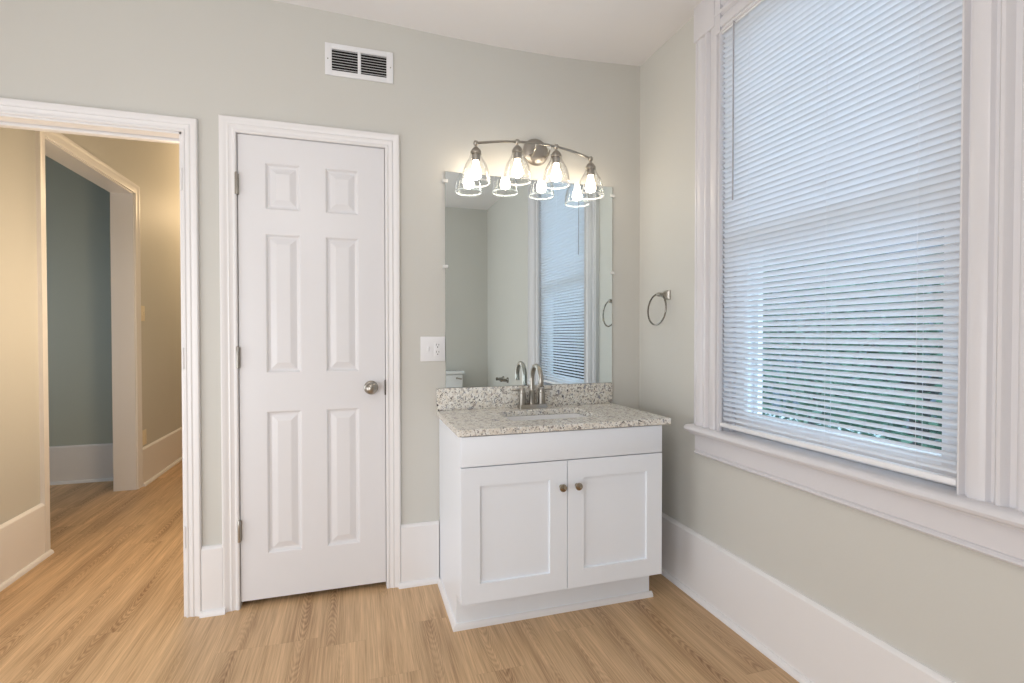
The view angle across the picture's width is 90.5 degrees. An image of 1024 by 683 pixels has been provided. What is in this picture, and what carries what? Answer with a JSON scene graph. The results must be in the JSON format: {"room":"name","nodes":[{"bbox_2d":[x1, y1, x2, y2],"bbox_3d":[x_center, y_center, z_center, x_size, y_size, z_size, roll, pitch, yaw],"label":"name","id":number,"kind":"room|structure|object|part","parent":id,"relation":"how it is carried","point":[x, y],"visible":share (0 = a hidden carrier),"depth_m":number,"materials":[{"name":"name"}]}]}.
{"room":"bathroom","nodes":[
{"label":"bathroom","id":0,"kind":"room"},
{"bbox_2d":[45,155,112,446],"bbox_3d":[-4.079,-0.468,3.926,1.975,3.200,0.120,0,1,-17],"label":"wall","id":1,"kind":"structure","parent":0,"point":[78,250],"depth_m":4.06,"materials":[{"name":"grey paint"}]},
{"bbox_2d":[49,443,112,484],"bbox_3d":[-3.999,0.983,3.891,1.853,0.300,0.035,0,1,-17],"label":"baseboard","id":2,"kind":"structure","parent":1,"relation":"attached to","point":[71,464],"depth_m":4.06,"materials":[{"name":"white paint"}]},
{"bbox_3d":[-3.997,1.122,3.885,1.853,0.022,0.017,0,1,-17],"label":"shoe molding","id":3,"kind":"part","parent":2,"relation":"part of","materials":[{"name":"white paint"}]},
{"bbox_2d":[0,127,181,524],"bbox_3d":[-3.016,-0.470,4.077,0.145,3.200,4.480,0,1,-17],"label":"wall","id":4,"kind":"structure","parent":0,"point":[154,167],"depth_m":2.67,"materials":[{"name":"paint"}]},
{"bbox_2d":[0,503,53,591],"bbox_3d":[-2.387,1.010,2.368,0.035,0.289,0.802,0,1,-17],"label":"baseboard","id":5,"kind":"structure","parent":4,"relation":"attached to","point":[22,537],"depth_m":2.52,"materials":[{"name":"white paint"}]},
{"bbox_3d":[-2.378,1.143,2.372,0.017,0.022,0.802,0,1,-17],"label":"shoe molding","id":6,"kind":"part","parent":5,"relation":"part of","materials":[{"name":"white paint"}]},
{"bbox_2d":[35,131,142,552],"bbox_3d":[-2.763,-0.023,3.292,0.165,2.329,1.306,0,1,-17],"label":"door frame","id":7,"kind":"structure","parent":4,"relation":"attached to","point":[121,198],"depth_m":3.82,"materials":[{"name":"white paint"}]},
{"bbox_2d":[141,306,144,320],"bbox_3d":[-2.909,-0.221,4.001,0.014,0.120,0.075,0,1,-17],"label":"light switch","id":8,"kind":"object","parent":4,"relation":"attached to","point":[142,307],"visible":0.89,"depth_m":3.99,"materials":[{"name":"beige plastic"}]},
{"bbox_2d":[142,429,146,444],"bbox_3d":[-2.913,0.759,4.021,0.009,0.118,0.075,0,1,-17],"label":"wall outlet","id":9,"kind":"object","parent":4,"relation":"attached to","point":[144,435],"visible":0.99,"depth_m":4.01,"materials":[{"name":"beige plastic"}]},
{"bbox_2d":[143,427,181,486],"bbox_3d":[-3.234,0.967,5.109,0.035,0.296,2.419,0,1,-17],"label":"baseboard","id":10,"kind":"structure","parent":4,"relation":"attached to","point":[162,454],"depth_m":4.33,"materials":[{"name":"white paint"}]},
{"bbox_3d":[-3.225,1.104,5.114,0.017,0.022,2.419,0,1,-17],"label":"shoe molding","id":11,"kind":"part","parent":10,"relation":"part of","materials":[{"name":"white paint"}]},
{"bbox_2d":[0,0,639,577],"bbox_3d":[-1.117,-0.205,2.260,3.750,2.720,0.120,0,1,-17],"label":"wall","id":12,"kind":"structure","parent":0,"point":[201,60],"depth_m":2.36,"materials":[{"name":"paint"}]},
{"bbox_2d":[0,97,201,617],"bbox_3d":[-1.777,0.117,2.051,0.934,2.084,0.142,0,1,-17],"label":"door frame","id":13,"kind":"structure","parent":12,"relation":"attached to","point":[188,127],"depth_m":2.11,"materials":[{"name":"white paint"}]},
{"bbox_2d":[199,544,225,617],"bbox_3d":[-1.267,1.013,2.150,0.095,0.289,0.035,0,1,-17],"label":"baseboard","id":14,"kind":"structure","parent":12,"relation":"attached to","point":[211,555],"depth_m":2.15,"materials":[{"name":"white paint"}]},
{"bbox_3d":[-1.264,1.146,2.143,0.095,0.022,0.017,0,1,-17],"label":"shoe molding","id":15,"kind":"part","parent":14,"relation":"part of","materials":[{"name":"white paint"}]},
{"bbox_2d":[218,114,400,611],"bbox_3d":[-0.895,0.098,2.312,0.745,2.112,0.120,0,1,-17],"label":"door frame","id":16,"kind":"structure","parent":12,"relation":"attached to","point":[228,126],"depth_m":2.19,"materials":[{"name":"white paint"}]},
{"bbox_2d":[234,134,385,601],"bbox_3d":[-0.881,0.119,2.261,0.626,2.019,0.100,0,1,-17],"label":"door","id":17,"kind":"structure","parent":12,"relation":"in","point":[310,352],"depth_m":2.27,"materials":[{"name":"white paint"}]},
{"bbox_3d":[-0.643,0.213,2.317,0.064,0.064,0.066,0,1,-17],"label":"knob","id":18,"kind":"part","parent":17,"relation":"part of","materials":[{"name":"silver metal"}]},
{"bbox_2d":[325,42,392,83],"bbox_3d":[-0.693,-1.265,2.308,0.297,0.142,0.009,0,1,-17],"label":"air vent","id":19,"kind":"object","parent":12,"relation":"in","point":[339,62],"visible":1,"depth_m":2.31,"materials":[{"name":"white plastic"}]},
{"bbox_2d":[399,520,439,588],"bbox_3d":[-0.441,1.008,2.405,0.191,0.289,0.035,0,1,-17],"label":"baseboard","id":20,"kind":"structure","parent":12,"relation":"attached to","point":[419,541],"depth_m":2.40,"materials":[{"name":"white paint"}]},
{"bbox_3d":[-0.438,1.142,2.398,0.191,0.022,0.017,0,1,-17],"label":"shoe molding","id":21,"kind":"part","parent":20,"relation":"part of","materials":[{"name":"white paint"}]},
{"bbox_2d":[420,337,444,360],"bbox_3d":[-0.377,0.036,2.420,0.117,0.118,0.018,0,1,-17],"label":"outlet plate","id":22,"kind":"object","parent":12,"relation":"attached to","point":[431,348],"visible":1,"depth_m":2.42,"materials":[{"name":"white plastic"}]},
{"bbox_2d":[434,342,440,355],"bbox_3d":[-0.356,0.035,2.429,0.033,0.068,0.003,0,1,-17],"label":"receptacle","id":23,"kind":"object","parent":22,"relation":"attached to","point":[437,345],"depth_m":2.43,"materials":[{"name":"white plastic"}]},
{"bbox_2d":[436,383,611,410],"bbox_3d":[0.084,0.275,2.563,0.932,0.106,0.020,0,1,-17],"label":"backsplash","id":24,"kind":"structure","parent":12,"relation":"attached to","point":[463,398],"depth_m":2.53,"materials":[{"name":"stone"}]},
{"bbox_2d":[442,171,614,387],"bbox_3d":[0.107,-0.298,2.565,0.918,1.036,0.016,0,1,-17],"label":"wall mirror","id":25,"kind":"object","parent":12,"relation":"attached to","point":[528,265],"visible":0.99,"depth_m":2.55,"materials":[{"name":"silver mirror"}]},
{"bbox_2d":[462,139,603,195],"bbox_3d":[0.114,-0.877,2.474,0.728,0.292,0.179,0,1,-17],"label":"vanity light","id":26,"kind":"object","parent":12,"relation":"attached to","point":[535,152],"visible":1,"depth_m":2.47,"materials":[{"name":"glass"}]},
{"bbox_2d":[470,147,480,160],"bbox_3d":[-0.170,-0.883,2.388,0.053,0.065,0.053,0,1,-17],"label":"socket","id":27,"kind":"object","parent":26,"relation":"attached to","point":[475,152],"depth_m":2.37,"materials":[{"name":"silver metal"}]},
{"bbox_3d":[-0.170,-0.806,2.389,0.053,0.088,0.053,0,1,-17],"label":"light bulb","id":28,"kind":"part","parent":26,"relation":"part of","materials":[{"name":"white glass"}]},
{"bbox_3d":[-0.170,-0.813,2.389,0.135,0.140,0.135,0,1,-17],"label":"lamp shade","id":29,"kind":"part","parent":26,"relation":"part of","materials":[{"name":"clear glass"}]},
{"bbox_2d":[512,145,522,159],"bbox_3d":[0.026,-0.903,2.424,0.053,0.065,0.053,0,1,-17],"label":"socket","id":30,"kind":"object","parent":26,"relation":"attached to","point":[517,151],"depth_m":2.41,"materials":[{"name":"silver metal"}]},
{"bbox_3d":[0.026,-0.826,2.425,0.053,0.088,0.053,0,1,-17],"label":"light bulb","id":31,"kind":"part","parent":26,"relation":"part of","materials":[{"name":"white glass"}]},
{"bbox_3d":[0.026,-0.833,2.425,0.135,0.140,0.135,0,1,-17],"label":"lamp shade","id":32,"kind":"part","parent":26,"relation":"part of","materials":[{"name":"clear glass"}]},
{"bbox_3d":[0.123,-0.956,2.553,0.136,0.136,0.031,0,1,-17],"label":"plate","id":33,"kind":"part","parent":26,"relation":"part of","materials":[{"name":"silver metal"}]},
{"bbox_2d":[551,150,561,163],"bbox_3d":[0.216,-0.902,2.482,0.053,0.065,0.053,0,1,-17],"label":"socket","id":34,"kind":"object","parent":26,"relation":"attached to","point":[556,155],"depth_m":2.47,"materials":[{"name":"silver metal"}]},
{"bbox_3d":[0.216,-0.826,2.484,0.053,0.088,0.053,0,1,-17],"label":"light bulb","id":35,"kind":"part","parent":26,"relation":"part of","materials":[{"name":"white glass"}]},
{"bbox_3d":[0.216,-0.833,2.483,0.135,0.140,0.135,0,1,-17],"label":"lamp shade","id":36,"kind":"part","parent":26,"relation":"part of","materials":[{"name":"clear glass"}]},
{"bbox_2d":[585,162,595,175],"bbox_3d":[0.397,-0.872,2.563,0.053,0.065,0.053,0,1,-17],"label":"socket","id":37,"kind":"object","parent":26,"relation":"attached to","point":[590,167],"depth_m":2.55,"materials":[{"name":"silver metal"}]},
{"bbox_3d":[0.397,-0.795,2.564,0.053,0.088,0.053,0,1,-17],"label":"light bulb","id":38,"kind":"part","parent":26,"relation":"part of","materials":[{"name":"white glass"}]},
{"bbox_3d":[0.397,-0.802,2.564,0.135,0.140,0.135,0,1,-17],"label":"lamp shade","id":39,"kind":"part","parent":26,"relation":"part of","materials":[{"name":"clear glass"}]},
{"bbox_2d":[0,460,798,682],"bbox_3d":[-1.944,1.188,2.773,5.360,0.080,8.450,0,1,-17],"label":"floor","id":40,"kind":"structure","parent":0,"point":[107,606],"depth_m":2.03,"materials":[{"name":"brown wood"}]},
{"bbox_2d":[437,419,661,631],"bbox_3d":[0.154,0.756,2.307,0.913,0.796,0.558,0,1,-17],"label":"vanity cabinet","id":41,"kind":"object","parent":40,"relation":"on","point":[536,524],"visible":0.98,"depth_m":2.08,"materials":[{"name":"white paint"}]},
{"bbox_3d":[0.013,0.749,2.015,0.438,0.527,0.019,0,1,-17],"label":"cabinet door","id":42,"kind":"part","parent":41,"relation":"part of","materials":[{"name":"white paint"}]},
{"bbox_3d":[0.141,1.142,2.353,0.913,0.022,0.410,0,1,-17],"label":"shoe molding","id":43,"kind":"part","parent":41,"relation":"part of","materials":[{"name":"white paint"}]},
{"bbox_2d":[436,383,670,436],"bbox_3d":[0.163,0.292,2.317,0.938,0.132,0.537,0,1,-17],"label":"countertop","id":44,"kind":"structure","parent":41,"relation":"on","point":[466,411],"depth_m":2.43,"materials":[{"name":"stone"}]},
{"bbox_2d":[511,364,551,408],"bbox_3d":[0.092,0.218,2.488,0.175,0.223,0.180,0,1,20],"label":"faucet","id":45,"kind":"object","parent":44,"relation":"on","point":[541,403],"visible":1,"depth_m":2.49,"materials":[{"name":"silver metal"}]},
{"bbox_3d":[0.051,0.269,2.498,0.035,0.081,0.035,0,1,-17],"label":"handle","id":46,"kind":"part","parent":45,"relation":"part of","materials":[{"name":"silver metal"}]},
{"bbox_3d":[0.100,0.319,2.513,0.144,0.020,0.052,0,1,-17],"label":"plate","id":47,"kind":"part","parent":45,"relation":"part of","materials":[{"name":"silver metal"}]},
{"bbox_3d":[0.118,0.208,2.450,0.025,0.203,0.153,0,1,-17],"label":"spout","id":48,"kind":"part","parent":45,"relation":"part of","materials":[{"name":"silver metal"}]},
{"bbox_3d":[0.147,0.268,2.527,0.035,0.081,0.035,0,1,-17],"label":"handle","id":49,"kind":"part","parent":45,"relation":"part of","materials":[{"name":"silver metal"}]},
{"bbox_2d":[506,413,586,420],"bbox_3d":[0.162,0.430,2.326,0.442,0.146,0.290,0,1,-17],"label":"undermount sink","id":50,"kind":"object","parent":44,"relation":"in","point":[568,415],"visible":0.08,"depth_m":2.46,"materials":[{"name":"white ceramic"}]},
{"bbox_3d":[0.226,0.422,2.076,0.883,0.116,0.019,0,1,-17],"label":"panel","id":51,"kind":"part","parent":41,"relation":"part of","materials":[{"name":"white paint"}]},
{"bbox_3d":[0.204,0.589,2.045,0.032,0.032,0.032,0,1,-17],"label":"cabinet knob","id":52,"kind":"part","parent":41,"relation":"part of","materials":[{"name":"brown metal"}]},
{"bbox_3d":[0.270,0.589,2.065,0.032,0.032,0.032,0,1,-17],"label":"cabinet knob","id":53,"kind":"part","parent":41,"relation":"part of","materials":[{"name":"brown metal"}]},
{"bbox_3d":[0.436,0.747,2.146,0.442,0.527,0.019,0,1,-17],"label":"cabinet door","id":54,"kind":"part","parent":41,"relation":"part of","materials":[{"name":"white paint"}]},
{"bbox_2d":[274,0,702,65],"bbox_3d":[-0.541,-1.514,0.629,4.000,0.176,3.500,0,1,-17],"label":"ceiling","id":55,"kind":"structure","parent":0,"point":[625,32],"depth_m":2.32,"materials":[{"name":"paint"}]},
{"bbox_2d":[639,16,1023,682],"bbox_3d":[1.260,-0.190,1.188,0.160,2.720,3.570,0,1,-17],"label":"wall","id":56,"kind":"structure","parent":0,"point":[958,611],"depth_m":1.89,"materials":[{"name":"paint"}]},
{"bbox_2d":[647,290,670,325],"bbox_3d":[0.735,-0.165,2.506,0.066,0.174,0.162,0,1,-17],"label":"towel ring","id":57,"kind":"object","parent":56,"relation":"attached to","point":[666,295],"visible":1,"depth_m":2.49,"materials":[{"name":"silver metal"}]},
{"bbox_2d":[662,512,955,682],"bbox_3d":[1.167,1.026,1.177,0.035,0.289,3.330,0,1,-17],"label":"baseboard","id":58,"kind":"structure","parent":56,"relation":"attached to","point":[811,642],"depth_m":1.83,"materials":[{"name":"white paint"}]},
{"bbox_3d":[1.159,1.159,1.177,0.017,0.022,3.330,0,1,-17],"label":"shoe molding","id":59,"kind":"part","parent":58,"relation":"part of","materials":[{"name":"white paint"}]},
{"bbox_2d":[684,0,1023,567],"bbox_3d":[1.121,-0.492,1.662,0.302,2.011,1.379,0,1,-17],"label":"window","id":60,"kind":"structure","parent":56,"relation":"in","point":[984,513],"depth_m":1.26,"materials":[{"name":"white paint"}]},
{"bbox_3d":[0.848,-0.477,2.195,0.030,1.715,0.166,0,1,-17],"label":"fluted casing","id":61,"kind":"part","parent":60,"relation":"part of","materials":[{"name":"white paint"}]},
{"bbox_3d":[1.002,-1.356,1.682,0.030,0.166,0.952,0,1,-17],"label":"head casing","id":62,"kind":"part","parent":60,"relation":"part of","materials":[{"name":"white paint"}]},
{"bbox_3d":[1.206,-0.445,1.758,0.085,1.832,1.052,0,1,-17],"label":"exterior trim","id":63,"kind":"part","parent":60,"relation":"part of","materials":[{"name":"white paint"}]},
{"bbox_2d":[720,0,962,485],"bbox_3d":[1.004,-0.466,1.696,0.036,1.654,0.875,0,1,-17],"label":"window blind","id":64,"kind":"object","parent":60,"relation":"attached to","point":[849,108],"visible":1,"depth_m":1.60,"materials":[{"name":"white plastic"}]},
{"bbox_3d":[0.926,-0.464,1.966,0.026,1.615,0.001,0,1,-17],"label":"ladder cord","id":65,"kind":"part","parent":64,"relation":"part of","materials":[{"name":"white fabric"}]},
{"bbox_3d":[1.027,-0.459,1.641,0.026,1.615,0.001,0,1,-17],"label":"ladder cord","id":66,"kind":"part","parent":64,"relation":"part of","materials":[{"name":"white fabric"}]},
{"bbox_3d":[1.010,0.353,1.710,0.024,0.017,0.875,0,1,-17],"label":"rail","id":67,"kind":"part","parent":64,"relation":"part of","materials":[{"name":"white plastic"}]},
{"bbox_3d":[1.109,-0.456,1.374,0.026,1.615,0.001,0,1,-17],"label":"ladder cord","id":68,"kind":"part","parent":64,"relation":"part of","materials":[{"name":"white fabric"}]},
{"bbox_3d":[1.112,0.402,1.742,0.202,0.036,0.890,0,1,-17],"label":"sill","id":69,"kind":"part","parent":60,"relation":"part of","materials":[{"name":"white paint"}]},
{"bbox_3d":[1.081,-0.040,1.726,0.034,0.846,0.876,0,1,-17],"label":"sash","id":70,"kind":"part","parent":60,"relation":"part of","materials":[{"name":"white paint"}]},
{"bbox_3d":[1.158,-0.463,1.192,0.030,1.715,0.173,0,1,-17],"label":"fluted casing","id":71,"kind":"part","parent":60,"relation":"part of","materials":[{"name":"white paint"}]},
{"label":"outside","id":72,"kind":"structure","parent":0,"visible":0},
{"bbox_2d":[766,413,880,437],"bbox_3d":[6.873,1.835,6.787,13.830,0.300,20.000,0,1,-17],"label":"ground","id":73,"kind":"structure","parent":72,"point":[782,417],"depth_m":10.02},
{"bbox_2d":[762,244,942,437],"bbox_3d":[3.620,0.253,6.188,2.651,2.931,2.617,0,1,-17],"label":"tree","id":74,"kind":"object","parent":73,"relation":"on","point":[811,380],"visible":0.06,"depth_m":5.87,"materials":[{"name":"green plant"}]},
{"bbox_2d":[762,213,943,441],"bbox_3d":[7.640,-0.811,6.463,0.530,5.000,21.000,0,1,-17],"label":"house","id":75,"kind":"structure","parent":73,"relation":"on","point":[932,400],"depth_m":9.77,"materials":[{"name":"grey"}]},
{"bbox_2d":[773,245,943,449],"bbox_3d":[3.068,0.523,3.893,1.982,2.459,1.955,0,1,-17],"label":"tree","id":76,"kind":"object","parent":73,"relation":"on","point":[878,352],"visible":0.18,"depth_m":3.79,"materials":[{"name":"green plant"}]}
]}

